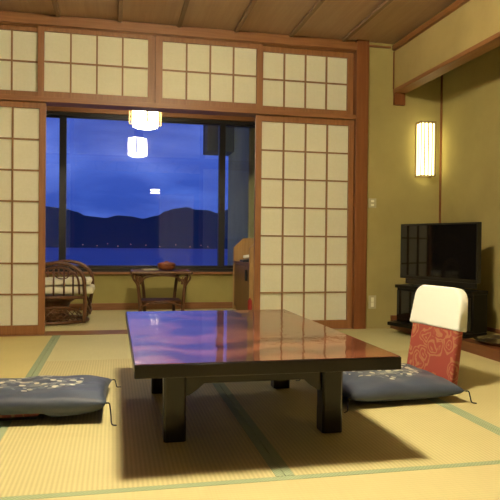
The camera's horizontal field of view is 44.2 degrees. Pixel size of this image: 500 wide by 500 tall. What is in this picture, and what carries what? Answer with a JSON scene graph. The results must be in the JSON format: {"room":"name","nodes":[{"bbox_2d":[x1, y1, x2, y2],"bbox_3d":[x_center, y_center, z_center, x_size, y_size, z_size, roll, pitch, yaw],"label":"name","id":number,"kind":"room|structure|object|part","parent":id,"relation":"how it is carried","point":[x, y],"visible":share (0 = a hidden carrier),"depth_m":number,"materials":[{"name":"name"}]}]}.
{"room":"japanese tatami room","nodes":[
{"label":"japanese tatami room","id":0,"kind":"room"},
{"bbox_2d":[45,308,235,330],"bbox_3d":[-1.545,0.711,5.656,4.220,0.148,1.510,0,1,-12],"label":"floor","id":1,"kind":"structure","parent":0,"point":[98,319],"depth_m":5.53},
{"bbox_2d":[45,259,93,324],"bbox_3d":[-1.784,0.205,5.444,0.781,0.852,0.559,0,1,-12],"label":"rattan armchair","id":2,"kind":"object","parent":1,"relation":"on","point":[56,306],"visible":0.58,"depth_m":5.27,"materials":[{"name":"wicker"}]},
{"bbox_3d":[-1.708,0.404,5.221,0.590,0.028,0.028,0,1,-12],"label":"rail","id":3,"kind":"part","parent":2,"relation":"part of","materials":[{"name":"wicker"}]},
{"bbox_2d":[45,284,94,294],"bbox_3d":[-1.703,0.347,5.468,0.625,0.077,0.420,0,1,-12],"label":"seat cushion","id":4,"kind":"object","parent":2,"relation":"on","point":[58,289],"visible":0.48,"depth_m":5.29,"materials":[{"name":"beige fabric"}]},
{"bbox_2d":[45,277,91,285],"bbox_3d":[-1.710,0.277,5.465,0.590,0.065,0.420,0,1,-12],"label":"seat cushion","id":5,"kind":"object","parent":4,"relation":"on","point":[48,280],"visible":0.49,"depth_m":5.29,"materials":[{"name":"beige fabric"}]},
{"bbox_2d":[130,269,192,310],"bbox_3d":[-0.855,0.414,5.880,0.573,0.444,0.400,0,1,-12],"label":"side table","id":6,"kind":"object","parent":1,"relation":"on","point":[139,274],"visible":0.98,"depth_m":5.75,"materials":[{"name":"wood"}]},
{"bbox_3d":[-1.032,0.428,5.686,0.072,0.418,0.039,0,1,-12],"label":"leg","id":7,"kind":"part","parent":6,"relation":"part of","materials":[{"name":"wood"}]},
{"bbox_3d":[-1.043,0.424,5.994,0.072,0.418,0.039,0,1,-12],"label":"leg","id":8,"kind":"part","parent":6,"relation":"part of","materials":[{"name":"wood"}]},
{"bbox_2d":[141,298,180,302],"bbox_3d":[-0.855,0.479,5.881,0.370,0.022,0.272,0,1,-12],"label":"shelf","id":9,"kind":"object","parent":6,"relation":"attached to","point":[143,300],"depth_m":5.78,"materials":[{"name":"wood"}]},
{"bbox_2d":[157,261,175,269],"bbox_3d":[-0.793,0.147,5.849,0.176,0.085,0.176,0,1,-12],"label":"lidded bowl","id":10,"kind":"object","parent":6,"relation":"on","point":[166,265],"visible":1,"depth_m":5.78,"materials":[{"name":"red wood"}]},
{"bbox_3d":[-0.792,0.123,5.848,0.176,0.036,0.176,0,1,-12],"label":"lid","id":11,"kind":"part","parent":10,"relation":"part of","materials":[{"name":"red wood"}]},
{"bbox_3d":[-0.731,0.426,6.062,0.072,0.418,0.039,0,1,-12],"label":"leg","id":12,"kind":"part","parent":6,"relation":"part of","materials":[{"name":"wood"}]},
{"bbox_3d":[-0.612,0.431,5.778,0.072,0.418,0.039,0,1,-12],"label":"leg","id":13,"kind":"part","parent":6,"relation":"part of","materials":[{"name":"wood"}]},
{"bbox_2d":[233,238,253,309],"bbox_3d":[0.133,0.262,6.272,0.494,0.765,0.826,0,1,-12],"label":"bureau","id":14,"kind":"object","parent":1,"relation":"on","point":[243,272],"visible":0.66,"depth_m":6.27,"materials":[{"name":"brown wood"}]},
{"bbox_3d":[-0.078,0.370,6.227,0.020,0.446,0.768,0,1,-12],"label":"door","id":15,"kind":"part","parent":14,"relation":"part of","materials":[{"name":"brown wood"}]},
{"bbox_2d":[234,261,248,264],"bbox_3d":[0.129,0.133,6.269,0.454,0.022,0.772,0,1,-12],"label":"shelf","id":16,"kind":"object","parent":14,"relation":"attached to","point":[235,262],"depth_m":6.24,"materials":[{"name":"brown wood"}]},
{"bbox_2d":[240,255,248,261],"bbox_3d":[-0.020,0.079,6.263,0.140,0.082,0.170,0,1,-12],"label":"telephone","id":17,"kind":"object","parent":14,"relation":"on","point":[244,256],"visible":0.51,"depth_m":6.19,"materials":[{"name":"grey plastic"}]},
{"bbox_3d":[0.226,0.267,5.883,0.480,0.765,0.026,0,1,-12],"label":"panel","id":18,"kind":"part","parent":14,"relation":"part of","materials":[{"name":"brown wood"}]},
{"bbox_2d":[248,298,251,309],"bbox_3d":[-0.002,0.546,5.700,0.040,0.211,0.040,0,1,-12],"label":"canister","id":19,"kind":"object","parent":1,"relation":"on","point":[249,299],"visible":0.57,"depth_m":5.68,"materials":[{"name":"red metal"}]},
{"bbox_2d":[45,106,254,303],"bbox_3d":[-1.703,-0.461,6.416,4.220,2.470,0.165,0,1,-12],"label":"wall","id":20,"kind":"structure","parent":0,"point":[109,288],"depth_m":6.54,"materials":[{"name":"paint"}]},
{"bbox_2d":[45,111,254,271],"bbox_3d":[-1.701,-0.594,6.412,4.214,1.638,0.110,0,1,-12],"label":"window","id":21,"kind":"structure","parent":20,"relation":"attached to","point":[63,116],"depth_m":6.51,"materials":[{"name":"black metal"}]},
{"bbox_3d":[-2.820,-0.604,6.190,1.872,1.570,0.028,0,1,-12],"label":"sash","id":22,"kind":"part","parent":21,"relation":"part of","materials":[{"name":"black metal"}]},
{"bbox_3d":[-0.014,-0.583,6.807,0.686,1.570,0.028,0,1,-12],"label":"sash","id":23,"kind":"part","parent":21,"relation":"part of","materials":[{"name":"black metal"}]},
{"bbox_2d":[67,302,232,310],"bbox_3d":[-1.704,0.590,6.385,4.220,0.071,0.014,0,1,-12],"label":"trim","id":24,"kind":"structure","parent":20,"relation":"attached to","point":[188,305],"depth_m":6.53,"materials":[{"name":"brown wood"}]},
{"bbox_2d":[0,11,368,336],"bbox_3d":[-1.220,-0.562,4.818,4.477,2.620,0.226,0,1,-12],"label":"door frame","id":25,"kind":"structure","parent":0,"point":[361,55],"depth_m":5.14,"materials":[{"name":"brown wood"}]},
{"bbox_2d":[0,25,37,95],"bbox_3d":[-1.998,-1.425,4.609,0.855,0.532,0.030,0,1,-12],"label":"window","id":26,"kind":"structure","parent":25,"relation":"in","point":[18,44],"depth_m":4.67,"materials":[{"name":"beige paper"}]},
{"bbox_2d":[0,100,45,334],"bbox_3d":[-1.977,-0.239,4.595,0.862,1.756,0.030,0,1,-12],"label":"door","id":27,"kind":"structure","parent":25,"relation":"in","point":[22,124],"depth_m":4.66,"materials":[{"name":"beige paper"}]},
{"bbox_2d":[52,0,59,16],"bbox_3d":[-0.688,-1.715,1.190,0.032,0.024,7.068,0,1,-12],"label":"trim","id":28,"kind":"structure","parent":25,"relation":"attached to","point":[54,2],"depth_m":4.46,"materials":[{"name":"brown wood"}]},
{"bbox_2d":[37,26,153,102],"bbox_3d":[-1.180,-1.419,4.753,0.870,0.532,0.030,0,1,-12],"label":"transom panel","id":29,"kind":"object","parent":25,"relation":"in","point":[72,63],"depth_m":4.75,"materials":[{"name":"beige paper"}]},
{"bbox_2d":[118,0,122,22],"bbox_3d":[-0.242,-1.711,1.288,0.032,0.024,7.068,0,1,-12],"label":"trim","id":30,"kind":"structure","parent":25,"relation":"attached to","point":[120,2],"depth_m":4.48,"materials":[{"name":"brown wood"}]},
{"bbox_3d":[-0.756,-1.416,4.878,0.029,0.535,0.028,0,1,-12],"label":"post","id":31,"kind":"part","parent":25,"relation":"part of","materials":[{"name":"brown wood"}]},
{"bbox_3d":[-1.208,-1.779,4.785,4.268,0.184,0.125,0,1,-12],"label":"rail","id":32,"kind":"part","parent":25,"relation":"part of","materials":[{"name":"brown wood"}]},
{"bbox_2d":[0,13,356,50],"bbox_3d":[-1.188,-1.720,4.715,4.477,0.060,0.032,0,1,-12],"label":"trim","id":33,"kind":"structure","parent":25,"relation":"attached to","point":[4,17],"depth_m":4.83,"materials":[{"name":"brown wood"}]},
{"bbox_2d":[177,0,189,27],"bbox_3d":[0.203,-1.708,1.386,0.032,0.024,7.068,0,1,-12],"label":"trim","id":34,"kind":"structure","parent":25,"relation":"attached to","point":[186,2],"depth_m":4.54,"materials":[{"name":"brown wood"}]},
{"bbox_2d":[155,36,262,108],"bbox_3d":[-0.324,-1.412,4.941,0.864,0.532,0.030,0,1,-12],"label":"transom panel","id":35,"kind":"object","parent":25,"relation":"in","point":[199,72],"depth_m":4.94,"materials":[{"name":"beige paper"}]},
{"bbox_2d":[235,0,256,31],"bbox_3d":[0.649,-1.705,1.484,0.032,0.024,7.068,0,1,-12],"label":"trim","id":36,"kind":"structure","parent":25,"relation":"attached to","point":[252,2],"depth_m":4.56,"materials":[{"name":"brown wood"}]},
{"bbox_2d":[253,115,353,327],"bbox_3d":[0.453,-0.221,5.132,0.851,1.756,0.030,0,1,-12],"label":"door","id":37,"kind":"structure","parent":25,"relation":"in","point":[304,167],"depth_m":5.14,"materials":[{"name":"beige paper"}]},
{"bbox_2d":[290,0,324,36],"bbox_3d":[1.095,-1.701,1.582,0.032,0.024,7.068,0,1,-12],"label":"trim","id":38,"kind":"structure","parent":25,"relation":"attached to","point":[318,3],"depth_m":4.60,"materials":[{"name":"brown wood"}]},
{"bbox_2d":[262,46,353,113],"bbox_3d":[0.465,-1.407,5.150,0.837,0.532,0.030,0,1,-12],"label":"transom panel","id":39,"kind":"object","parent":25,"relation":"in","point":[293,79],"depth_m":5.15,"materials":[{"name":"beige paper"}]},
{"bbox_3d":[0.920,-0.580,5.258,0.109,2.550,0.168,0,1,-12],"label":"post","id":40,"kind":"part","parent":25,"relation":"part of","materials":[{"name":"brown wood"}]},
{"bbox_2d":[342,0,392,41],"bbox_3d":[1.541,-1.698,1.680,0.032,0.024,7.068,0,1,-12],"label":"trim","id":41,"kind":"structure","parent":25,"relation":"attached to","point":[385,3],"depth_m":4.63,"materials":[{"name":"brown wood"}]},
{"bbox_2d":[369,45,390,48],"bbox_3d":[1.098,-1.725,5.226,0.208,0.016,0.015,0,1,-12],"label":"trim","id":42,"kind":"structure","parent":25,"relation":"attached to","point":[375,46],"depth_m":5.22,"materials":[{"name":"brown wood"}]},
{"bbox_2d":[0,0,455,43],"bbox_3d":[-0.259,-1.739,1.301,4.828,0.030,7.102,0,1,-12],"label":"ceiling","id":43,"kind":"structure","parent":0,"point":[334,19],"depth_m":4.59,"materials":[{"name":"brown wood"}]},
{"bbox_2d":[366,42,440,328],"bbox_3d":[1.308,-0.520,5.360,0.693,2.675,0.120,0,1,-12],"label":"wall","id":44,"kind":"structure","parent":0,"point":[402,197],"depth_m":5.28,"materials":[{"name":"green paint"}]},
{"bbox_2d":[368,295,375,308],"bbox_3d":[1.043,0.444,5.249,0.068,0.114,0.010,0,1,-12],"label":"wall socket","id":45,"kind":"object","parent":44,"relation":"attached to","point":[372,298],"visible":1,"depth_m":5.25,"materials":[{"name":"beige plastic"}]},
{"bbox_2d":[368,198,375,207],"bbox_3d":[1.041,-0.399,5.236,0.072,0.080,0.011,0,1,-12],"label":"light switch","id":46,"kind":"object","parent":44,"relation":"attached to","point":[371,201],"visible":1,"depth_m":5.23,"materials":[{"name":"beige plastic"}]},
{"bbox_2d":[390,315,396,319],"bbox_3d":[1.256,0.580,5.288,0.095,0.038,0.029,0,1,-12],"label":"trim","id":47,"kind":"structure","parent":44,"relation":"attached to","point":[392,317],"depth_m":5.27,"materials":[{"name":"brown wood"}]},
{"bbox_2d":[393,93,404,105],"bbox_3d":[1.276,-1.288,5.265,0.097,0.102,0.029,0,1,-12],"label":"trim","id":48,"kind":"structure","parent":44,"relation":"attached to","point":[398,98],"depth_m":5.25,"materials":[{"name":"brown wood"}]},
{"bbox_2d":[415,121,435,176],"bbox_3d":[1.507,-0.863,5.285,0.140,0.467,0.100,0,1,-12],"label":"wall lamp","id":49,"kind":"object","parent":44,"relation":"attached to","point":[424,131],"visible":1,"depth_m":5.25,"materials":[{"name":"beige paper"}]},
{"bbox_2d":[390,320,499,361],"bbox_3d":[2.014,0.698,1.835,0.095,0.099,7.101,0,1,-12],"label":"trim","id":50,"kind":"structure","parent":44,"relation":"attached to","point":[469,345],"depth_m":4.02,"materials":[{"name":"brown wood"}]},
{"bbox_2d":[387,284,487,338],"bbox_3d":[1.393,0.445,4.644,0.227,0.324,0.790,0,1,-29],"label":"stand","id":51,"kind":"object","parent":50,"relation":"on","point":[477,299],"visible":0.47,"depth_m":4.35,"materials":[{"name":"black wood"}]},
{"bbox_3d":[1.269,0.441,4.786,0.008,0.237,0.360,0,1,-29],"label":"door","id":52,"kind":"part","parent":51,"relation":"part of","materials":[{"name":"black"}]},
{"bbox_2d":[400,222,481,288],"bbox_3d":[1.418,0.039,4.645,0.170,0.484,0.770,0,1,-29],"label":"television","id":53,"kind":"object","parent":51,"relation":"on","point":[436,254],"visible":0.88,"depth_m":4.58,"materials":[{"name":"black plastic"}]},
{"bbox_3d":[1.456,0.447,4.455,0.008,0.237,0.360,0,1,-29],"label":"door","id":54,"kind":"part","parent":51,"relation":"part of","materials":[{"name":"black wood"}]},
{"bbox_2d":[394,0,499,88],"bbox_3d":[2.038,-1.514,1.808,0.100,0.385,7.101,0,1,-12],"label":"wall","id":55,"kind":"structure","parent":0,"point":[475,21],"depth_m":4.40,"materials":[{"name":"paint"}]},
{"bbox_2d":[393,52,394,88],"bbox_3d":[1.226,-1.531,5.257,0.006,0.316,0.016,0,1,-12],"label":"trim","id":56,"kind":"structure","parent":55,"relation":"attached to","point":[393,52],"depth_m":5.25,"materials":[{"name":"brown wood"}]},
{"bbox_2d":[392,0,469,50],"bbox_3d":[1.979,-1.661,1.775,0.032,0.042,7.066,0,1,-12],"label":"trim","id":57,"kind":"structure","parent":55,"relation":"attached to","point":[457,4],"depth_m":4.60,"materials":[{"name":"brown wood"}]},
{"bbox_2d":[393,31,499,93],"bbox_3d":[2.038,-1.306,1.811,0.114,0.032,7.100,0,1,-12],"label":"trim","id":58,"kind":"structure","parent":55,"relation":"attached to","point":[492,42],"depth_m":4.41,"materials":[{"name":"brown wood"}]},
{"bbox_2d":[441,46,499,329],"bbox_3d":[2.466,-0.467,1.980,0.120,2.675,7.222,0,1,-12],"label":"wall","id":59,"kind":"structure","parent":0,"point":[470,178],"depth_m":4.82,"materials":[{"name":"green paint"}]},
{"bbox_2d":[439,75,442,222],"bbox_3d":[1.657,-0.542,5.364,0.008,2.292,0.021,0,1,-12],"label":"trim","id":60,"kind":"structure","parent":59,"relation":"attached to","point":[441,102],"depth_m":5.36,"materials":[{"name":"brown wood"}]},
{"bbox_2d":[487,327,499,333],"bbox_3d":[2.065,0.616,3.469,0.008,0.030,3.872,0,1,-12],"label":"trim","id":61,"kind":"structure","parent":59,"relation":"attached to","point":[490,329],"depth_m":4.59,"materials":[{"name":"brown wood"}]},
{"bbox_2d":[470,331,499,339],"bbox_3d":[2.234,0.701,1.884,0.357,0.097,7.102,0,1,-12],"label":"floor","id":62,"kind":"structure","parent":0,"point":[487,332],"depth_m":4.54,"materials":[{"name":"brown wood"}]},
{"bbox_2d":[473,335,499,346],"bbox_3d":[1.707,0.605,4.070,0.436,0.026,0.436,0,1,-12],"label":"serving tray","id":63,"kind":"object","parent":62,"relation":"on","point":[493,340],"visible":1,"depth_m":4.16,"materials":[{"name":"black paint"}]},
{"bbox_3d":[-1.526,-1.735,5.655,4.220,0.100,1.690,0,1,-12],"label":"ceiling","id":64,"kind":"structure","parent":0,"visible":0},
{"bbox_2d":[129,110,161,129],"bbox_3d":[-0.945,-1.389,5.568,0.226,0.577,0.226,1,1,29],"label":"pendant lamp","id":65,"kind":"object","parent":64,"relation":"hanging from","point":[144,120],"visible":0.53,"depth_m":5.50,"materials":[{"name":"beige paper"}]},
{"bbox_3d":[-0.334,0.791,1.304,4.718,0.120,7.068,0,1,-12],"label":"floor","id":66,"kind":"structure","parent":0,"visible":0},
{"bbox_2d":[0,335,55,377],"bbox_3d":[-1.726,0.672,3.638,0.948,0.030,1.906,0,1,-12],"label":"mat","id":67,"kind":"object","parent":66,"relation":"on","point":[20,356],"visible":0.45,"depth_m":3.90,"materials":[{"name":"beige wicker"}]},
{"bbox_2d":[41,334,130,360],"bbox_3d":[-0.437,0.676,4.368,1.878,0.030,1.034,0,1,-12],"label":"mat","id":68,"kind":"object","parent":66,"relation":"on","point":[102,346],"visible":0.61,"depth_m":4.13,"materials":[{"name":"beige wicker"}]},
{"bbox_2d":[0,359,284,496],"bbox_3d":[-0.567,0.695,2.781,0.943,0.030,2.007,0,1,-12],"label":"mat","id":69,"kind":"object","parent":66,"relation":"on","point":[45,454],"visible":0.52,"depth_m":2.17,"materials":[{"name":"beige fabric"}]},
{"bbox_2d":[0,375,120,425],"bbox_3d":[-0.908,0.615,2.646,0.679,0.124,0.649,0,1,-10],"label":"cushion","id":70,"kind":"object","parent":69,"relation":"on","point":[52,396],"visible":1,"depth_m":2.42,"materials":[{"name":"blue fabric"}]},
{"bbox_2d":[126,309,400,442],"bbox_3d":[-0.079,0.512,2.654,0.873,0.346,1.437,0,1,-12],"label":"table","id":71,"kind":"object","parent":69,"relation":"on","point":[180,352],"visible":1,"depth_m":2.25,"materials":[{"name":"black paint"}]},
{"bbox_3d":[-0.430,0.527,2.946,0.082,0.301,0.082,0,1,-12],"label":"leg","id":72,"kind":"part","parent":71,"relation":"part of","materials":[{"name":"black paint"}]},
{"bbox_3d":[-0.276,0.538,2.242,0.082,0.301,0.082,0,1,-12],"label":"leg","id":73,"kind":"part","parent":71,"relation":"part of","materials":[{"name":"black paint"}]},
{"bbox_3d":[0.152,0.532,3.074,0.082,0.301,0.082,0,1,-12],"label":"leg","id":74,"kind":"part","parent":71,"relation":"part of","materials":[{"name":"black paint"}]},
{"bbox_3d":[0.306,0.542,2.370,0.082,0.301,0.082,0,1,-12],"label":"leg","id":75,"kind":"part","parent":71,"relation":"part of","materials":[{"name":"black paint"}]},
{"bbox_2d":[0,460,499,499],"bbox_3d":[0.207,0.719,1.435,1.918,0.030,0.951,0,1,-12],"label":"mat","id":76,"kind":"object","parent":66,"relation":"on","point":[471,480],"visible":1,"depth_m":1.81,"materials":[{"name":"beige wicker"}]},
{"bbox_2d":[218,379,499,475],"bbox_3d":[0.351,0.701,2.982,0.933,0.030,2.007,0,1,-12],"label":"mat","id":77,"kind":"object","parent":66,"relation":"on","point":[414,432],"visible":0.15,"depth_m":2.34,"materials":[{"name":"beige wicker"}]},
{"bbox_2d":[334,328,410,350],"bbox_3d":[0.902,0.687,4.662,0.861,0.030,1.034,0,1,-12],"label":"mat","id":78,"kind":"object","parent":66,"relation":"on","point":[388,339],"visible":0.28,"depth_m":4.74,"materials":[{"name":"beige wicker"}]},
{"bbox_2d":[389,350,499,431],"bbox_3d":[1.229,0.708,3.175,0.861,0.030,2.007,0,1,-12],"label":"mat","id":79,"kind":"object","parent":66,"relation":"on","point":[479,375],"visible":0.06,"depth_m":3.06,"materials":[{"name":"beige wicker"}]},
{"bbox_2d":[407,285,467,384],"bbox_3d":[0.764,0.437,3.090,0.535,0.504,0.386,0,1,-22],"label":"chair","id":80,"kind":"object","parent":79,"relation":"on","point":[439,314],"visible":0.74,"depth_m":3.12,"materials":[{"name":"red patterned fabric"},{"name":"white cotton"},{"name":"navy blue fabric"}]},
{"bbox_2d":[296,363,476,412],"bbox_3d":[0.631,0.630,2.989,0.649,0.116,0.619,0,1,-15],"label":"cushion","id":81,"kind":"object","parent":80,"relation":"on","point":[409,382],"visible":0.7,"depth_m":2.77,"materials":[{"name":"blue fabric"}]},
{"bbox_3d":[0.954,0.444,3.168,0.105,0.488,0.372,0,1,-22],"label":"backrest","id":82,"kind":"part","parent":80,"relation":"part of","materials":[{"name":"red fabric"}]},
{"bbox_3d":[-1.399,0.694,2.152,0.948,0.030,1.135,0,1,-12],"label":"mat","id":83,"kind":"object","parent":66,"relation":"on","visible":0},
{"bbox_2d":[0,414,38,420],"bbox_3d":[-1.140,0.424,2.577,0.535,0.504,0.386,0,1,-12],"label":"chair","id":84,"kind":"object","parent":83,"relation":"on","point":[19,416],"visible":0.29,"depth_m":2.45,"materials":[{"name":"red fabric"}]},
{"bbox_3d":[-1.086,0.669,2.592,0.400,0.015,0.332,0,1,-12],"label":"board","id":85,"kind":"part","parent":84,"relation":"part of","materials":[{"name":"black paint"}]},
{"bbox_3d":[-1.081,0.649,2.593,0.410,0.024,0.372,0,1,-12],"label":"seat","id":86,"kind":"part","parent":84,"relation":"part of","materials":[{"name":"fabric"}]},
{"label":"outside","id":87,"kind":"structure","parent":0,"visible":0},
{"bbox_2d":[46,206,227,248],"bbox_3d":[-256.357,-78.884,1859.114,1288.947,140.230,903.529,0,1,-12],"label":"mountain range","id":88,"kind":"object","parent":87,"point":[185,227],"visible":0.45,"depth_m":1528.80,"materials":[{"name":"blue"}]},
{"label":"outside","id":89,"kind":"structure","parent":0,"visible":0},
{"bbox_2d":[45,247,227,265],"bbox_3d":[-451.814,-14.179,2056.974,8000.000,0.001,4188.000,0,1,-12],"label":"sea","id":90,"kind":"structure","parent":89,"point":[88,256],"depth_m":651.22,"materials":[{"name":"blue liquid"}]},
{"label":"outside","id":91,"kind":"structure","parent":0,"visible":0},
{"bbox_2d":[203,125,254,264],"bbox_3d":[-0.259,0.525,7.492,0.483,6.200,1.270,0,1,-12],"label":"wall","id":92,"kind":"structure","parent":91,"point":[240,142],"depth_m":7.46,"materials":[{"name":"paint"}]}
]}

